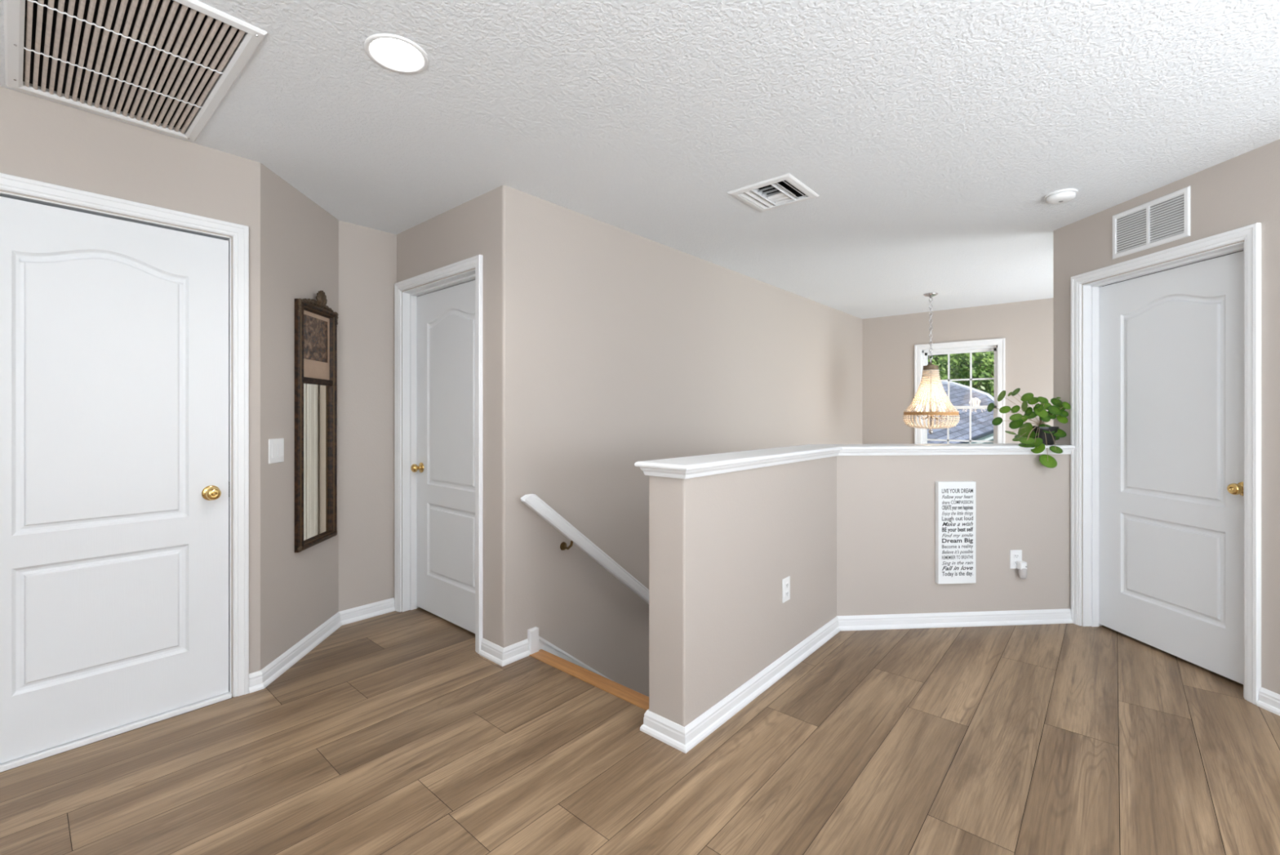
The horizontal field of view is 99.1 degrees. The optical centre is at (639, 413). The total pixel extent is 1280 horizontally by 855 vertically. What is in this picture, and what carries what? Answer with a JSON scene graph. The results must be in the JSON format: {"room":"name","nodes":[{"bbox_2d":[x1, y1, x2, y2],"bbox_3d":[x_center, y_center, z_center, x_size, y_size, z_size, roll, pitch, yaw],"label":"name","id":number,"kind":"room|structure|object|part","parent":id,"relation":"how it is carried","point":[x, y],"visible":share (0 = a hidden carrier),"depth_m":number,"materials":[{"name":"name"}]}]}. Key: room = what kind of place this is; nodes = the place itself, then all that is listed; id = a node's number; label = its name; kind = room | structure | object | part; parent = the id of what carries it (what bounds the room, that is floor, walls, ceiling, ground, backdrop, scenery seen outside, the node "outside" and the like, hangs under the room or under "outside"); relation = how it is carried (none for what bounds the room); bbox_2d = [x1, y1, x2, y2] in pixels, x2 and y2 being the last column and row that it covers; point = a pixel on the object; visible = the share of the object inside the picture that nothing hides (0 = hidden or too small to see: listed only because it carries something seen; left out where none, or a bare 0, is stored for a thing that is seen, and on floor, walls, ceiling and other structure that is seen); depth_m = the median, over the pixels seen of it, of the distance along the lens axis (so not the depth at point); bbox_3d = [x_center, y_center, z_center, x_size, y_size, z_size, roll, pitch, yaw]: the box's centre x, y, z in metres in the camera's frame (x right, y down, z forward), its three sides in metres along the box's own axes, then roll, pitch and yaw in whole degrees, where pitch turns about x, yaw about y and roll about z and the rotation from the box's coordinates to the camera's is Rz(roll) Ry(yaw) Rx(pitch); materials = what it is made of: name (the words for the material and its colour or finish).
{"room":"upstairs landing","nodes":[
{"label":"upstairs landing","id":0,"kind":"room"},
{"bbox_2d":[0,86,260,696],"bbox_3d":[-2.715,0.053,1.537,0.120,2.440,2.754,0,0,41],"label":"wall","id":1,"kind":"structure","parent":0,"point":[42,140],"depth_m":2.26,"materials":[{"name":"beige paint"}]},
{"bbox_2d":[0,173,248,772],"bbox_3d":[-2.122,0.210,2.172,0.181,2.127,0.919,0,0,41],"label":"door","id":2,"kind":"structure","parent":1,"relation":"in","point":[115,330],"depth_m":2.18,"materials":[{"name":"white paint"}]},
{"bbox_3d":[-1.865,0.348,2.379,0.065,0.066,0.066,0,0,41],"label":"knob","id":3,"kind":"part","parent":2,"relation":"part of","materials":[{"name":"gold metal"}]},
{"bbox_3d":[-1.851,0.340,2.458,0.021,0.070,0.007,0,0,41],"label":"strike plate","id":4,"kind":"part","parent":2,"relation":"part of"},
{"bbox_2d":[248,597,395,693],"bbox_3d":[-1.761,1.234,3.024,0.197,0.080,1.073,0,0,9],"label":"baseboard","id":5,"kind":"structure","parent":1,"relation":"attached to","point":[260,679],"depth_m":2.96,"materials":[{"name":"white paint"}]},
{"bbox_2d":[260,163,338,669],"bbox_3d":[-1.854,0.053,2.933,0.120,2.440,0.805,0,0,-4],"label":"wall","id":6,"kind":"structure","parent":0,"point":[300,238],"depth_m":2.72,"materials":[{"name":"beige paint"}]},
{"bbox_2d":[268,437,284,463],"bbox_3d":[-1.769,0.180,2.656,0.010,0.118,0.120,0,0,-4],"label":"light switch","id":7,"kind":"object","parent":6,"relation":"attached to","point":[276,446],"visible":1,"depth_m":2.65,"materials":[{"name":"white plastic"}]},
{"bbox_2d":[294,290,338,552],"bbox_3d":[-1.771,0.020,3.014,0.054,1.397,0.412,0,0,-4],"label":"mirror","id":8,"kind":"object","parent":6,"relation":"attached to","point":[316,323],"visible":1,"depth_m":3.00,"materials":[{"name":"brown wood"}]},
{"bbox_2d":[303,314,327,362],"bbox_3d":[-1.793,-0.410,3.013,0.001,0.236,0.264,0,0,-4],"label":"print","id":9,"kind":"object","parent":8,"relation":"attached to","point":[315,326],"depth_m":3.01},
{"bbox_2d":[303,310,329,379],"bbox_3d":[-1.795,-0.372,3.013,0.005,0.369,0.320,0,0,-4],"label":"print","id":10,"kind":"object","parent":8,"relation":"on","point":[316,324],"depth_m":3.02,"materials":[{"name":"paper"}]},
{"bbox_2d":[303,382,329,540],"bbox_3d":[-1.795,0.256,3.013,0.005,0.847,0.320,0,0,-4],"label":"mirror glass","id":11,"kind":"object","parent":8,"relation":"attached to","point":[316,395],"depth_m":3.02,"materials":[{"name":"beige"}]},
{"bbox_2d":[338,220,396,611],"bbox_3d":[-1.725,0.053,3.489,0.120,2.440,0.523,0,0,41],"label":"wall","id":12,"kind":"structure","parent":0,"point":[367,256],"depth_m":3.41,"materials":[{"name":"beige paint"}]},
{"bbox_2d":[396,196,477,611],"bbox_3d":[-1.190,0.053,3.291,0.946,2.440,0.120,0,0,41],"label":"wall","id":13,"kind":"structure","parent":0,"point":[450,237],"depth_m":3.23,"materials":[{"name":"beige paint"}]},
{"bbox_2d":[394,254,482,653],"bbox_3d":[-1.172,0.215,3.265,0.979,2.117,0.148,0,0,41],"label":"door","id":14,"kind":"structure","parent":13,"relation":"in","point":[442,328],"depth_m":3.37,"materials":[{"name":"white paint"}]},
{"bbox_3d":[-1.435,0.348,3.503,0.066,0.066,0.065,0,0,41],"label":"knob","id":15,"kind":"part","parent":14,"relation":"part of","materials":[{"name":"gold metal"}]},
{"bbox_2d":[0,0,1279,319],"bbox_3d":[1.187,-1.292,2.232,6.180,0.250,9.166,0,0,41],"label":"ceiling","id":16,"kind":"structure","parent":0,"point":[931,137],"depth_m":2.13,"materials":[{"name":"white paint"}]},
{"bbox_2d":[3,0,266,142],"bbox_3d":[-1.693,-1.165,1.800,1.007,0.026,0.528,0,0,41],"label":"ceiling vent","id":17,"kind":"object","parent":16,"relation":"in","point":[249,37],"visible":1,"depth_m":1.78,"materials":[{"name":"white metal"}]},
{"bbox_3d":[-1.809,-1.160,1.900,0.004,0.008,0.450,0,0,41],"label":"cross rod","id":18,"kind":"part","parent":17,"relation":"part of","materials":[{"name":"white metal"}]},
{"bbox_3d":[-1.572,-1.160,1.693,0.004,0.008,0.450,0,0,41],"label":"cross rod","id":19,"kind":"part","parent":17,"relation":"part of","materials":[{"name":"white metal"}]},
{"bbox_2d":[364,33,428,73],"bbox_3d":[-0.788,-1.179,1.770,0.192,0.036,0.192,0,0,41],"label":"recessed light","id":20,"kind":"object","parent":16,"relation":"in","point":[395,53],"visible":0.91,"depth_m":1.77,"materials":[{"name":"white plastic"}]},
{"bbox_2d":[371,38,421,66],"bbox_3d":[-0.788,-1.177,1.770,0.149,0.019,0.149,0,0,41],"label":"diffuser","id":21,"kind":"object","parent":20,"relation":"attached to","point":[385,52],"depth_m":1.77,"materials":[{"name":"white plastic"}]},
{"bbox_2d":[727,173,819,212],"bbox_3d":[0.711,-1.171,2.897,0.348,0.032,0.360,0,0,41],"label":"ceiling vent","id":22,"kind":"object","parent":16,"relation":"in","point":[751,195],"visible":0.98,"depth_m":2.90,"materials":[{"name":"white metal"}]},
{"bbox_3d":[0.620,-1.166,2.976,0.019,0.018,0.284,0,0,41],"label":"blade","id":23,"kind":"part","parent":22,"relation":"part of","materials":[{"name":"white metal"}]},
{"bbox_3d":[0.647,-1.166,2.953,0.019,0.018,0.284,0,0,41],"label":"blade","id":24,"kind":"part","parent":22,"relation":"part of","materials":[{"name":"white metal"}]},
{"bbox_3d":[0.661,-1.171,2.840,0.102,0.021,0.022,0,0,41],"label":"blade","id":25,"kind":"part","parent":22,"relation":"part of","materials":[{"name":"white metal"}]},
{"bbox_3d":[0.689,-1.171,2.873,0.102,0.021,0.022,0,0,41],"label":"blade","id":26,"kind":"part","parent":22,"relation":"part of","materials":[{"name":"white metal"}]},
{"bbox_3d":[0.718,-1.171,2.906,0.102,0.021,0.022,0,0,41],"label":"blade","id":27,"kind":"part","parent":22,"relation":"part of","materials":[{"name":"white metal"}]},
{"bbox_3d":[0.732,-1.171,2.922,0.102,0.021,0.022,0,0,41],"label":"blade","id":28,"kind":"part","parent":22,"relation":"part of","materials":[{"name":"white metal"}]},
{"bbox_3d":[0.760,-1.171,2.954,0.102,0.021,0.022,0,0,41],"label":"blade","id":29,"kind":"part","parent":22,"relation":"part of","materials":[{"name":"white metal"}]},
{"bbox_3d":[0.789,-1.171,2.987,0.102,0.021,0.022,0,0,41],"label":"blade","id":30,"kind":"part","parent":22,"relation":"part of","materials":[{"name":"white metal"}]},
{"bbox_3d":[0.765,-1.169,2.849,0.026,0.025,0.284,0,0,41],"label":"blade","id":31,"kind":"part","parent":22,"relation":"part of","materials":[{"name":"white metal"}]},
{"bbox_3d":[0.794,-1.169,2.824,0.026,0.025,0.284,0,0,41],"label":"blade","id":32,"kind":"part","parent":22,"relation":"part of","materials":[{"name":"white metal"}]},
{"bbox_2d":[902,292,959,433],"bbox_3d":[2.835,-0.484,5.317,0.491,1.364,0.493,0,0,32],"label":"beaded chandelier","id":33,"kind":"object","parent":16,"relation":"hanging from","point":[931,380],"visible":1,"depth_m":5.25,"materials":[{"name":"beige metal"}]},
{"bbox_3d":[2.835,-0.189,5.317,0.216,0.645,0.248,0,0,41],"label":"frame","id":34,"kind":"part","parent":33,"relation":"part of","materials":[{"name":"brown metal"}]},
{"bbox_3d":[2.835,-0.811,5.317,0.025,0.645,0.025,0,0,-4],"label":"chain","id":35,"kind":"part","parent":33,"relation":"part of","materials":[{"name":"silver metal"}]},
{"bbox_2d":[1044,188,1078,204],"bbox_3d":[2.237,-1.146,2.898,0.142,0.041,0.142,0,0,41],"label":"smoke detector","id":36,"kind":"object","parent":16,"relation":"attached to","point":[1061,196],"visible":1,"depth_m":2.86,"materials":[{"name":"white plastic"}]},
{"bbox_2d":[0,607,1279,854],"bbox_3d":[0.315,1.304,1.284,6.110,0.060,6.450,0,0,41],"label":"floor","id":37,"kind":"structure","parent":0,"point":[393,735],"depth_m":1.99,"materials":[{"name":"brown wood"}]},
{"bbox_2d":[528,648,648,710],"bbox_3d":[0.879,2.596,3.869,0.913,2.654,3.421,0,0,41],"label":"stair nosing","id":38,"kind":"structure","parent":37,"relation":"attached to","point":[620,691],"depth_m":2.61,"materials":[{"name":"brown wood"}]},
{"bbox_2d":[477,185,862,696],"bbox_3d":[0.937,1.478,4.836,0.235,5.290,5.245,0,0,41],"label":"wall","id":39,"kind":"structure","parent":0,"point":[607,348],"depth_m":3.33,"materials":[{"name":"beige paint"}]},
{"bbox_2d":[479,638,529,666],"bbox_3d":[-0.714,1.234,2.879,0.206,0.080,0.172,0,0,41],"label":"baseboard","id":40,"kind":"structure","parent":39,"relation":"attached to","point":[492,651],"depth_m":2.82,"materials":[{"name":"white paint"}]},
{"bbox_2d":[527,626,538,653],"bbox_3d":[-0.569,1.208,2.905,0.028,0.130,0.058,0,0,41],"label":"trim","id":41,"kind":"structure","parent":39,"relation":"attached to","point":[532,633],"depth_m":2.89,"materials":[{"name":"white paint"}]},
{"bbox_2d":[538,635,613,680],"bbox_3d":[0.530,2.664,4.174,0.020,2.954,3.300,0,0,41],"label":"trim","id":42,"kind":"structure","parent":39,"relation":"attached to","point":[544,644],"depth_m":3.05,"materials":[{"name":"white paint"}]},
{"bbox_2d":[520,493,648,604],"bbox_3d":[0.180,1.369,3.713,0.097,1.902,2.428,0,0,41],"label":"handrail","id":43,"kind":"object","parent":39,"relation":"attached to","point":[533,501],"visible":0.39,"depth_m":3.07,"materials":[{"name":"white paint"}]},
{"bbox_2d":[648,453,1071,726],"bbox_3d":[1.238,2.168,3.051,2.915,3.910,0.760,0,0,-27],"label":"wall","id":44,"kind":"structure","parent":0,"point":[851,535],"depth_m":2.95,"materials":[{"name":"beige paint"}]},
{"bbox_2d":[782,575,790,602],"bbox_3d":[0.729,0.875,2.715,0.009,0.117,0.078,0,0,41],"label":"wall outlet","id":45,"kind":"object","parent":44,"relation":"attached to","point":[785,581],"visible":1,"depth_m":2.71,"materials":[{"name":"white plastic"}]},
{"bbox_2d":[634,443,1075,479],"bbox_3d":[1.220,0.220,3.040,2.986,0.055,0.849,0,0,-27],"label":"trim","id":46,"kind":"structure","parent":44,"relation":"attached to","point":[694,466],"depth_m":2.86,"materials":[{"name":"white paint"}]},
{"bbox_2d":[986,387,1071,467],"bbox_3d":[2.420,0.080,3.357,0.438,0.485,0.261,0,0,-11],"label":"potted plant","id":47,"kind":"object","parent":46,"relation":"on","point":[1037,436],"visible":1,"depth_m":3.36,"materials":[{"name":"green plant"}]},
{"bbox_3d":[2.510,0.137,3.415,0.180,0.112,0.180,0,0,41],"label":"pot","id":48,"kind":"part","parent":47,"relation":"part of","materials":[{"name":"grey ceramic"}]},
{"bbox_2d":[640,608,1072,752],"bbox_3d":[1.242,1.234,2.928,2.881,0.080,0.593,0,0,-27],"label":"baseboard","id":49,"kind":"structure","parent":44,"relation":"attached to","point":[682,738],"depth_m":2.90,"materials":[{"name":"white paint"}]},
{"bbox_2d":[935,480,975,583],"bbox_3d":[1.887,0.709,3.261,0.236,0.606,0.034,0,0,-5],"label":"sign","id":50,"kind":"object","parent":44,"relation":"attached to","point":[955,500],"visible":1,"depth_m":3.25,"materials":[{"name":"white fabric"}]},
{"bbox_2d":[1009,549,1022,568],"bbox_3d":[2.280,0.883,3.307,0.076,0.113,0.009,0,0,-5],"label":"wall outlet","id":51,"kind":"object","parent":44,"relation":"attached to","point":[1015,555],"visible":0.94,"depth_m":3.30,"materials":[{"name":"white plastic"}]},
{"bbox_2d":[1013,553,1018,558],"bbox_3d":[2.281,0.863,3.305,0.032,0.026,0.004,0,0,-5],"label":"receptacle","id":52,"kind":"object","parent":51,"relation":"attached to","point":[1015,555],"depth_m":3.30,"materials":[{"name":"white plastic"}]},
{"bbox_2d":[1017,560,1026,578],"bbox_3d":[2.301,0.940,3.281,0.042,0.100,0.046,0,0,-5],"label":"plug","id":53,"kind":"object","parent":51,"relation":"attached to","point":[1021,565],"visible":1,"depth_m":3.27,"materials":[{"name":"white plastic"}]},
{"bbox_2d":[1018,568,1026,578],"bbox_3d":[2.301,0.958,3.279,0.042,0.063,0.042,0,0,-5],"label":"oil bottle","id":54,"kind":"object","parent":53,"relation":"on","point":[1022,571],"depth_m":3.26,"materials":[{"name":"white plastic"}]},
{"bbox_2d":[862,297,1053,444],"bbox_3d":[4.132,1.478,5.639,3.770,5.290,0.160,0,0,41],"label":"wall","id":55,"kind":"structure","parent":0,"point":[888,342],"depth_m":6.20,"materials":[{"name":"beige paint"}]},
{"bbox_2d":[914,337,1004,444],"bbox_3d":[3.560,-0.011,6.090,0.879,1.574,0.150,0,0,41],"label":"window","id":56,"kind":"structure","parent":55,"relation":"in","point":[922,352],"depth_m":6.05,"materials":[{"name":"white paint"}]},
{"bbox_3d":[3.574,0.302,6.106,0.715,0.778,0.022,0,0,41],"label":"sash","id":57,"kind":"part","parent":56,"relation":"part of","materials":[{"name":"white paint"}]},
{"bbox_3d":[3.593,-0.380,6.129,0.715,0.657,0.022,0,0,41],"label":"sash","id":58,"kind":"part","parent":56,"relation":"part of","materials":[{"name":"white paint"}]},
{"bbox_2d":[1053,138,1279,693],"bbox_3d":[2.771,0.053,2.443,0.120,2.440,2.091,0,0,-4],"label":"wall","id":59,"kind":"structure","parent":0,"point":[1242,190],"depth_m":2.43,"materials":[{"name":"beige paint"}]},
{"bbox_2d":[1112,186,1190,259],"bbox_3d":[2.677,-0.992,2.873,0.009,0.245,0.407,0,0,-4],"label":"air vent","id":60,"kind":"object","parent":59,"relation":"in","point":[1166,219],"visible":1,"depth_m":2.85,"materials":[{"name":"white metal"}]},
{"bbox_3d":[2.670,-0.994,2.965,0.006,0.197,0.174,0,0,-4],"label":"louver panel","id":61,"kind":"part","parent":60,"relation":"part of","materials":[{"name":"white metal"}]},
{"bbox_3d":[2.680,-0.992,2.873,0.001,0.205,0.367,0,0,-4],"label":"plate","id":62,"kind":"part","parent":60,"relation":"part of","materials":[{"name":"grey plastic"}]},
{"bbox_3d":[2.683,-0.994,2.780,0.006,0.197,0.173,0,0,-4],"label":"louver panel","id":63,"kind":"part","parent":60,"relation":"part of","materials":[{"name":"white metal"}]},
{"bbox_2d":[1071,222,1261,704],"bbox_3d":[2.735,0.220,2.861,0.148,2.107,0.950,0,0,-4],"label":"door","id":64,"kind":"structure","parent":59,"relation":"in","point":[1171,358],"depth_m":2.83,"materials":[{"name":"white paint"}]},
{"bbox_3d":[2.765,0.348,2.522,0.065,0.066,0.066,0,0,-4],"label":"knob","id":65,"kind":"part","parent":64,"relation":"part of","materials":[{"name":"gold metal"}]},
{"bbox_2d":[1256,686,1279,715],"bbox_3d":[2.737,1.234,1.898,0.024,0.080,0.968,0,0,-4],"label":"baseboard","id":66,"kind":"structure","parent":59,"relation":"attached to","point":[1268,700],"depth_m":2.34,"materials":[{"name":"white paint"}]},
{"label":"outside","id":67,"kind":"structure","parent":0,"visible":0},
{"label":"lawn","id":68,"kind":"structure","parent":67,"visible":0},
{"bbox_2d":[928,354,961,375],"bbox_3d":[11.535,0.108,23.238,4.103,8.644,3.835,0,0,-15],"label":"tree","id":69,"kind":"object","parent":68,"relation":"on","point":[935,357],"visible":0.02,"depth_m":22.30,"materials":[{"name":"green plant"}]},
{"bbox_2d":[927,381,994,443],"bbox_3d":[6.745,1.711,12.475,3.990,5.426,10.891,0,0,18],"label":"house","id":70,"kind":"structure","parent":68,"relation":"on","point":[982,427],"depth_m":11.78,"materials":[{"name":"grey concrete"}]},
{"bbox_2d":[928,351,994,385],"bbox_3d":[16.021,-0.625,26.880,6.097,10.115,6.554,0,0,41],"label":"tree","id":71,"kind":"object","parent":68,"relation":"on","point":[935,362],"visible":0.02,"depth_m":25.33,"materials":[{"name":"green plant"}]},
{"bbox_2d":[937,351,994,397],"bbox_3d":[11.456,0.724,17.002,4.278,7.413,3.731,0,0,41],"label":"tree","id":72,"kind":"object","parent":68,"relation":"on","point":[983,362],"visible":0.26,"depth_m":16.76,"materials":[{"name":"green plant"}]}
]}

